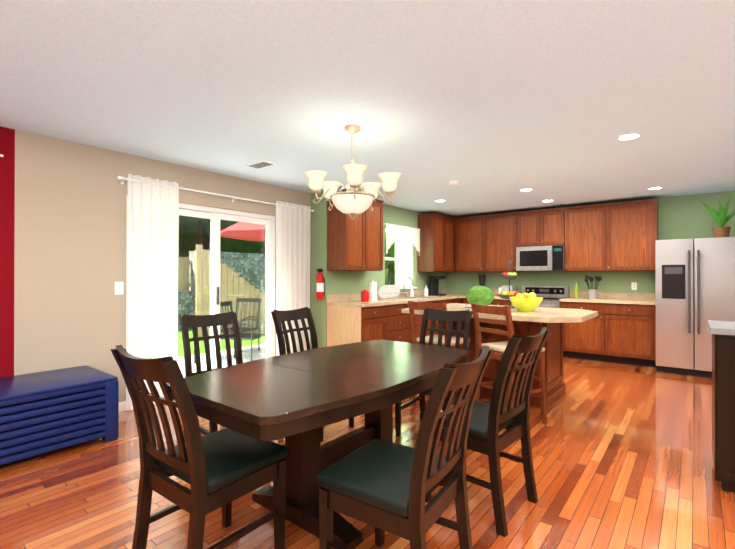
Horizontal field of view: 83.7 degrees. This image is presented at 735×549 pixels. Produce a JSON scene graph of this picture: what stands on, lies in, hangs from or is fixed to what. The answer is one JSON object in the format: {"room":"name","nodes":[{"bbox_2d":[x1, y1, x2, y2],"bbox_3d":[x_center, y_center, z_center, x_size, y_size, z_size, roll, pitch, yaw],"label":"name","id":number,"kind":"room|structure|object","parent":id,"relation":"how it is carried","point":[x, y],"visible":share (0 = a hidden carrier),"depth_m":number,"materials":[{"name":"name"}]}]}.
{"room":"kitchen and dining room","nodes":[
{"label":"kitchen and dining room","id":0,"kind":"room"},
{"bbox_2d":[0,126,14,377],"bbox_3d":[-3.777,0.092,2.161,0.150,2.500,2.930,0,0,39],"label":"wall","id":1,"kind":"structure","parent":0,"point":[7,192],"depth_m":3.23,"materials":[{"name":"red paint"}]},
{"bbox_2d":[14,130,310,401],"bbox_3d":[-1.861,0.101,4.567,0.150,2.500,3.220,0,0,39],"label":"wall","id":2,"kind":"structure","parent":0,"point":[70,249],"depth_m":3.60,"materials":[{"name":"beige paint"}]},
{"bbox_2d":[115,282,123,294],"bbox_3d":[-2.328,0.129,3.848,0.011,0.120,0.075,0,0,39],"label":"switch plate","id":3,"kind":"object","parent":2,"relation":"attached to","point":[119,288],"visible":1,"depth_m":3.85,"materials":[{"name":"white plastic"}]},
{"bbox_2d":[119,401,126,411],"bbox_3d":[-3.410,1.239,2.485,0.015,0.090,3.600,0,0,39],"label":"baseboard","id":4,"kind":"structure","parent":2,"relation":"attached to","point":[122,405],"depth_m":3.85,"materials":[{"name":"white wood"}]},
{"bbox_2d":[126,195,274,400],"bbox_3d":[-1.793,0.266,4.652,0.110,2.050,1.800,0,0,39],"label":"sliding glass door","id":5,"kind":"structure","parent":2,"relation":"in","point":[216,216],"depth_m":4.77,"materials":[{"name":"white"}]},
{"bbox_2d":[117,174,313,410],"bbox_3d":[-1.543,0.169,4.754,0.111,2.215,2.484,0,0,39],"label":"curtain","id":6,"kind":"object","parent":2,"relation":"attached to","point":[153,227],"visible":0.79,"depth_m":4.10,"materials":[{"name":"white fabric"}]},
{"bbox_2d":[0,357,734,548],"bbox_3d":[0.905,1.315,2.820,6.350,0.060,9.800,0,0,39],"label":"floor","id":7,"kind":"structure","parent":0,"point":[622,456],"depth_m":2.47,"materials":[{"name":"brown wood"}]},
{"bbox_2d":[0,365,118,464],"bbox_3d":[-2.685,1.040,2.822,0.700,0.489,1.530,0,0,39],"label":"storage bench","id":8,"kind":"object","parent":7,"relation":"on","point":[46,411],"visible":1,"depth_m":2.94,"materials":[{"name":"blue plastic"}]},
{"bbox_2d":[110,345,288,548],"bbox_3d":[-0.711,0.786,1.776,0.450,0.990,0.599,0,0,37],"label":"dining chair","id":9,"kind":"object","parent":7,"relation":"on","point":[224,468],"visible":0.98,"depth_m":1.67,"materials":[{"name":"brown wood"}]},
{"bbox_2d":[179,311,242,441],"bbox_3d":[-1.055,0.791,3.023,0.599,0.990,0.450,0,0,45],"label":"dining chair","id":10,"kind":"object","parent":7,"relation":"on","point":[214,321],"visible":0.44,"depth_m":3.15,"materials":[{"name":"brown wood"}]},
{"bbox_2d":[271,307,353,441],"bbox_3d":[-0.460,0.792,3.481,0.599,0.990,0.450,0,0,35],"label":"dining chair","id":11,"kind":"object","parent":7,"relation":"on","point":[280,318],"visible":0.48,"depth_m":3.58,"materials":[{"name":"brown wood"}]},
{"bbox_2d":[166,340,469,548],"bbox_3d":[-0.133,0.903,2.408,1.000,0.761,1.750,0,0,39],"label":"dining table","id":12,"kind":"object","parent":7,"relation":"on","point":[296,400],"visible":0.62,"depth_m":2.07,"materials":[{"name":"brown wood"}]},
{"bbox_2d":[326,294,389,346],"bbox_3d":[-0.146,0.787,5.608,0.625,1.014,0.550,0,0,39],"label":"base cabinet","id":13,"kind":"object","parent":7,"relation":"on","point":[349,319],"depth_m":5.46,"materials":[{"name":"brown wood"}]},
{"bbox_2d":[377,291,413,342],"bbox_3d":[0.228,0.789,6.077,0.625,1.014,0.650,0,0,39],"label":"base cabinet","id":14,"kind":"object","parent":7,"relation":"on","point":[400,323],"depth_m":5.95,"materials":[{"name":"brown wood"}]},
{"bbox_2d":[316,346,493,548],"bbox_3d":[0.160,0.786,1.645,0.599,0.990,0.450,0,0,34],"label":"dining chair","id":15,"kind":"object","parent":7,"relation":"on","point":[381,486],"visible":1,"depth_m":1.54,"materials":[{"name":"brown wood"}]},
{"bbox_2d":[402,290,453,337],"bbox_3d":[0.819,0.792,6.820,0.625,1.014,1.250,0,0,39],"label":"base cabinet","id":16,"kind":"object","parent":7,"relation":"on","point":[419,296],"depth_m":6.84,"materials":[{"name":"brown wood"}]},
{"bbox_2d":[361,275,601,301],"bbox_3d":[1.717,0.191,6.188,2.778,0.380,2.985,0,0,39],"label":"kitchen items","id":17,"kind":"object","parent":16,"relation":"on","point":[390,291],"depth_m":6.41,"materials":[{"name":"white plastic"}]},
{"bbox_2d":[395,308,472,446],"bbox_3d":[0.554,0.792,3.375,0.450,0.990,0.599,0,0,35],"label":"dining chair","id":18,"kind":"object","parent":7,"relation":"on","point":[443,316],"visible":0.44,"depth_m":3.53,"materials":[{"name":"brown wood"}]},
{"bbox_2d":[408,301,469,406],"bbox_3d":[0.705,0.774,4.027,0.450,1.030,0.473,0,0,44],"label":"bar stool","id":19,"kind":"object","parent":7,"relation":"on","point":[412,305],"visible":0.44,"depth_m":3.96,"materials":[{"name":"brown wood"}]},
{"bbox_2d":[454,294,461,303],"bbox_3d":[1.342,0.794,7.476,0.625,1.014,0.427,0,0,39],"label":"base cabinet","id":20,"kind":"object","parent":7,"relation":"on","point":[457,297],"depth_m":7.40,"materials":[{"name":"brown wood"}]},
{"bbox_2d":[462,290,494,303],"bbox_3d":[2.087,0.794,7.548,0.450,1.014,0.625,0,0,39],"label":"base cabinet","id":21,"kind":"object","parent":7,"relation":"on","point":[465,301],"depth_m":7.43,"materials":[{"name":"brown wood"}]},
{"bbox_2d":[420,327,549,536],"bbox_3d":[0.661,0.788,2.307,0.599,0.990,0.450,0,0,43],"label":"dining chair","id":22,"kind":"object","parent":7,"relation":"on","point":[491,420],"visible":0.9,"depth_m":2.12,"materials":[{"name":"brown wood"}]},
{"bbox_2d":[438,319,565,408],"bbox_3d":[1.386,0.856,4.477,1.200,0.870,1.010,0,0,39],"label":"kitchen island","id":23,"kind":"object","parent":7,"relation":"on","point":[553,345],"depth_m":4.22,"materials":[{"name":"brown wood"}]},
{"bbox_2d":[401,303,597,322],"bbox_3d":[1.429,0.398,4.419,1.740,0.046,1.210,0,0,39],"label":"island countertop","id":24,"kind":"structure","parent":23,"relation":"on","point":[540,314],"depth_m":3.91,"materials":[{"name":"beige stone"}]},
{"bbox_2d":[465,286,493,307],"bbox_3d":[1.277,0.251,4.662,0.340,0.250,0.340,0,0,39],"label":"watermelon","id":25,"kind":"object","parent":24,"relation":"on","point":[480,295],"visible":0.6,"depth_m":4.57,"materials":[{"name":"green food"}]},
{"bbox_2d":[497,260,518,307],"bbox_3d":[1.617,0.105,4.673,0.280,0.540,0.280,0,0,39],"label":"tiered fruit stand","id":26,"kind":"object","parent":24,"relation":"on","point":[509,275],"visible":0.88,"depth_m":4.62,"materials":[{"name":"grey metal"}]},
{"bbox_2d":[509,292,542,311],"bbox_3d":[1.615,0.276,4.188,0.330,0.195,0.330,0,0,39],"label":"bowl","id":27,"kind":"object","parent":24,"relation":"on","point":[527,302],"visible":1,"depth_m":4.10,"materials":[{"name":"yellow ceramic"}]},
{"bbox_2d":[490,291,521,305],"bbox_3d":[2.433,0.793,7.272,0.436,1.014,0.625,0,0,39],"label":"base cabinet","id":28,"kind":"object","parent":7,"relation":"on","point":[497,300],"depth_m":7.05,"materials":[{"name":"brown wood"}]},
{"bbox_2d":[471,303,546,424],"bbox_3d":[1.231,0.773,3.611,0.473,1.030,0.450,0,0,-29],"label":"bar stool","id":29,"kind":"object","parent":7,"relation":"on","point":[498,350],"visible":0.62,"depth_m":3.53,"materials":[{"name":"brown wood"}]},
{"bbox_2d":[512,286,568,307],"bbox_3d":[2.880,0.749,6.867,0.756,1.100,0.692,0,0,39],"label":"range","id":30,"kind":"object","parent":7,"relation":"on","point":[552,296],"visible":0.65,"depth_m":6.94,"materials":[{"name":"silver metal"}]},
{"bbox_2d":[560,291,655,366],"bbox_3d":[3.684,0.790,6.276,1.226,1.014,0.625,0,0,39],"label":"base cabinet","id":31,"kind":"object","parent":7,"relation":"on","point":[623,330],"depth_m":6.02,"materials":[{"name":"brown wood"}]},
{"bbox_2d":[655,237,734,377],"bbox_3d":[4.430,0.419,5.477,0.913,1.750,0.908,0,0,39],"label":"refrigerator","id":32,"kind":"object","parent":7,"relation":"on","point":[694,285],"visible":1,"depth_m":5.21,"materials":[{"name":"silver metal"}]},
{"bbox_2d":[687,195,734,237],"bbox_3d":[4.525,-0.726,5.392,0.709,0.538,0.764,0,0,39],"label":"potted plant","id":33,"kind":"object","parent":32,"relation":"on","point":[721,220],"visible":0.88,"depth_m":5.26,"materials":[{"name":"green plant"}]},
{"bbox_2d":[708,320,734,492],"bbox_3d":[2.695,0.800,2.260,1.250,0.965,0.589,0,0,39],"label":"base cabinet","id":34,"kind":"object","parent":7,"relation":"on","point":[723,392],"visible":1,"depth_m":2.41,"materials":[{"name":"brown wood"}]},
{"bbox_2d":[0,0,734,217],"bbox_3d":[0.847,-1.195,2.875,6.500,0.080,9.800,0,0,39],"label":"ceiling","id":35,"kind":"structure","parent":0,"point":[493,106],"depth_m":2.58,"materials":[{"name":"white paint"}]},
{"bbox_2d":[246,160,275,168],"bbox_3d":[-1.109,-1.142,4.273,0.300,0.015,0.150,0,0,39],"label":"ceiling vent","id":36,"kind":"object","parent":35,"relation":"in","point":[261,164],"depth_m":4.25,"materials":[{"name":"white metal"}]},
{"bbox_2d":[304,124,401,219],"bbox_3d":[-0.117,-0.791,3.240,0.746,0.725,0.739,0,0,39],"label":"chandelier","id":37,"kind":"object","parent":35,"relation":"hanging from","point":[352,200],"visible":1,"depth_m":3.10,"materials":[{"name":"white glass"}]},
{"bbox_2d":[448,181,458,184],"bbox_3d":[1.060,-1.129,5.071,0.128,0.034,0.128,0,0,27],"label":"smoke detector","id":38,"kind":"object","parent":35,"relation":"in","point":[449,182],"depth_m":5.02,"materials":[{"name":"white plastic"}]},
{"bbox_2d":[519,188,533,191],"bbox_3d":[2.145,-1.142,5.549,0.188,0.005,0.188,0,0,30],"label":"recessed light","id":39,"kind":"object","parent":35,"relation":"in","point":[527,189],"depth_m":5.54,"materials":[{"name":"white glass"}]},
{"bbox_2d":[616,133,641,140],"bbox_3d":[2.185,-1.150,3.433,0.188,0.005,0.188,0,0,-6],"label":"recessed light","id":40,"kind":"object","parent":35,"relation":"in","point":[629,136],"depth_m":3.43,"materials":[{"name":"white glass"}]},
{"bbox_2d":[646,187,663,189],"bbox_3d":[3.821,-1.142,5.454,0.188,0.005,0.188,0,0,30],"label":"recessed light","id":41,"kind":"object","parent":35,"relation":"in","point":[653,188],"depth_m":5.46,"materials":[{"name":"white glass"}]},
{"bbox_2d":[311,191,446,348],"bbox_3d":[0.396,0.111,7.160,0.450,2.500,3.650,0,0,39],"label":"wall","id":42,"kind":"structure","parent":0,"point":[345,282],"depth_m":5.91,"materials":[{"name":"green paint"}]},
{"bbox_2d":[316,269,324,298],"bbox_3d":[-0.650,0.130,5.578,0.102,0.410,0.127,0,0,39],"label":"fire extinguisher","id":43,"kind":"object","parent":42,"relation":"attached to","point":[320,286],"visible":1,"depth_m":5.55,"materials":[{"name":"red metal"}]},
{"bbox_2d":[327,198,382,269],"bbox_3d":[-0.157,-0.572,5.832,0.335,1.034,0.840,0,0,39],"label":"upper cabinet","id":44,"kind":"object","parent":42,"relation":"attached to","point":[355,243],"depth_m":5.60,"materials":[{"name":"brown wood"}]},
{"bbox_2d":[385,228,416,288],"bbox_3d":[0.532,-0.255,7.059,0.152,1.010,0.980,0,0,39],"label":"window","id":45,"kind":"structure","parent":42,"relation":"in","point":[409,260],"depth_m":7.28,"materials":[{"name":"white"}]},
{"bbox_2d":[383,223,420,255],"bbox_3d":[0.598,-0.570,6.986,0.084,0.500,1.065,0,0,39],"label":"valance","id":46,"kind":"object","parent":42,"relation":"attached to","point":[394,233],"visible":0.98,"depth_m":6.90,"materials":[{"name":"white fabric"}]},
{"bbox_2d":[418,214,454,271],"bbox_3d":[1.293,-0.565,7.653,0.335,1.034,0.816,0,0,39],"label":"upper cabinet","id":47,"kind":"object","parent":42,"relation":"attached to","point":[437,232],"depth_m":7.39,"materials":[{"name":"brown wood"}]},
{"bbox_2d":[447,191,734,293],"bbox_3d":[4.028,0.108,6.505,6.050,2.500,0.150,0,0,39],"label":"wall","id":48,"kind":"structure","parent":0,"point":[679,218],"depth_m":6.29,"materials":[{"name":"green paint"}]},
{"bbox_2d":[455,215,482,270],"bbox_3d":[2.002,-0.565,7.805,0.576,1.034,0.335,0,0,39],"label":"upper cabinet","id":49,"kind":"object","parent":48,"relation":"attached to","point":[468,230],"depth_m":7.68,"materials":[{"name":"brown wood"}]},
{"bbox_2d":[483,212,518,270],"bbox_3d":[2.462,-0.566,7.439,0.600,1.034,0.335,0,0,39],"label":"upper cabinet","id":50,"kind":"object","parent":48,"relation":"attached to","point":[500,231],"depth_m":7.32,"materials":[{"name":"brown wood"}]},
{"bbox_2d":[519,208,566,270],"bbox_3d":[2.994,-0.568,7.015,0.760,1.034,0.335,0,0,39],"label":"upper cabinet","id":51,"kind":"object","parent":48,"relation":"attached to","point":[545,227],"depth_m":6.85,"materials":[{"name":"brown wood"}]},
{"bbox_2d":[516,245,564,270],"bbox_3d":[2.959,-0.268,6.970,0.756,0.414,0.439,0,0,39],"label":"microwave","id":52,"kind":"object","parent":51,"relation":"attached to","point":[541,258],"visible":0.96,"depth_m":6.81,"materials":[{"name":"silver metal"}]},
{"bbox_2d":[563,203,606,270],"bbox_3d":[3.522,-0.569,6.595,0.590,1.034,0.335,0,0,39],"label":"upper cabinet","id":53,"kind":"object","parent":48,"relation":"attached to","point":[587,224],"depth_m":6.45,"materials":[{"name":"brown wood"}]},
{"bbox_2d":[607,199,658,270],"bbox_3d":[4.003,-0.570,6.212,0.640,1.034,0.335,0,0,39],"label":"upper cabinet","id":54,"kind":"object","parent":48,"relation":"attached to","point":[620,236],"depth_m":6.08,"materials":[{"name":"brown wood"}]},
{"bbox_2d":[631,282,636,289],"bbox_3d":[4.114,0.180,6.332,0.070,0.115,0.010,0,0,39],"label":"electrical outlet plate","id":55,"kind":"object","parent":48,"relation":"attached to","point":[633,285],"visible":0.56,"depth_m":6.32,"materials":[{"name":"white plastic"}]},
{"label":"outside","id":56,"kind":"structure","parent":0,"visible":0},
{"bbox_2d":[178,291,264,356],"bbox_3d":[-8.897,1.014,12.223,15.300,1.090,24.000,0,0,39],"label":"lawn","id":57,"kind":"structure","parent":56,"point":[222,344],"depth_m":8.54,"materials":[{"name":"green plant"}]},
{"bbox_2d":[178,244,265,340],"bbox_3d":[-7.844,0.379,5.408,2.380,2.070,14.645,0,0,39],"label":"fence","id":58,"kind":"object","parent":57,"relation":"on","point":[227,282],"depth_m":9.43,"materials":[{"name":"brown wood"}]},
{"bbox_2d":[178,251,265,329],"bbox_3d":[-5.748,0.445,9.718,0.450,2.170,24.000,0,0,39],"label":"bush","id":59,"kind":"object","parent":57,"relation":"on","point":[252,280],"depth_m":11.78,"materials":[{"name":"green plant"}]},
{"bbox_2d":[178,215,394,284],"bbox_3d":[-6.878,-3.583,13.758,16.390,12.040,28.993,0,0,39],"label":"tree","id":60,"kind":"object","parent":57,"relation":"on","point":[261,250],"depth_m":17.11,"materials":[{"name":"green plant"}]},
{"bbox_2d":[178,344,264,377],"bbox_3d":[-1.915,1.469,6.663,2.548,0.100,24.000,0,0,39],"label":"patio","id":61,"kind":"structure","parent":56,"point":[245,353],"depth_m":7.02,"materials":[{"name":"concrete"}]},
{"bbox_2d":[178,298,265,363],"bbox_3d":[-2.386,0.935,6.847,1.552,0.971,1.899,0,0,39],"label":"patio chair","id":62,"kind":"object","parent":61,"relation":"on","point":[251,338],"depth_m":6.96,"materials":[{"name":"grey metal"}]},
{"bbox_2d":[220,222,265,240],"bbox_3d":[-1.540,0.054,8.222,2.900,2.740,2.900,0,0,39],"label":"umbrella","id":63,"kind":"object","parent":61,"relation":"on","point":[230,229],"depth_m":8.42,"materials":[{"name":"red fabric"}]}
]}

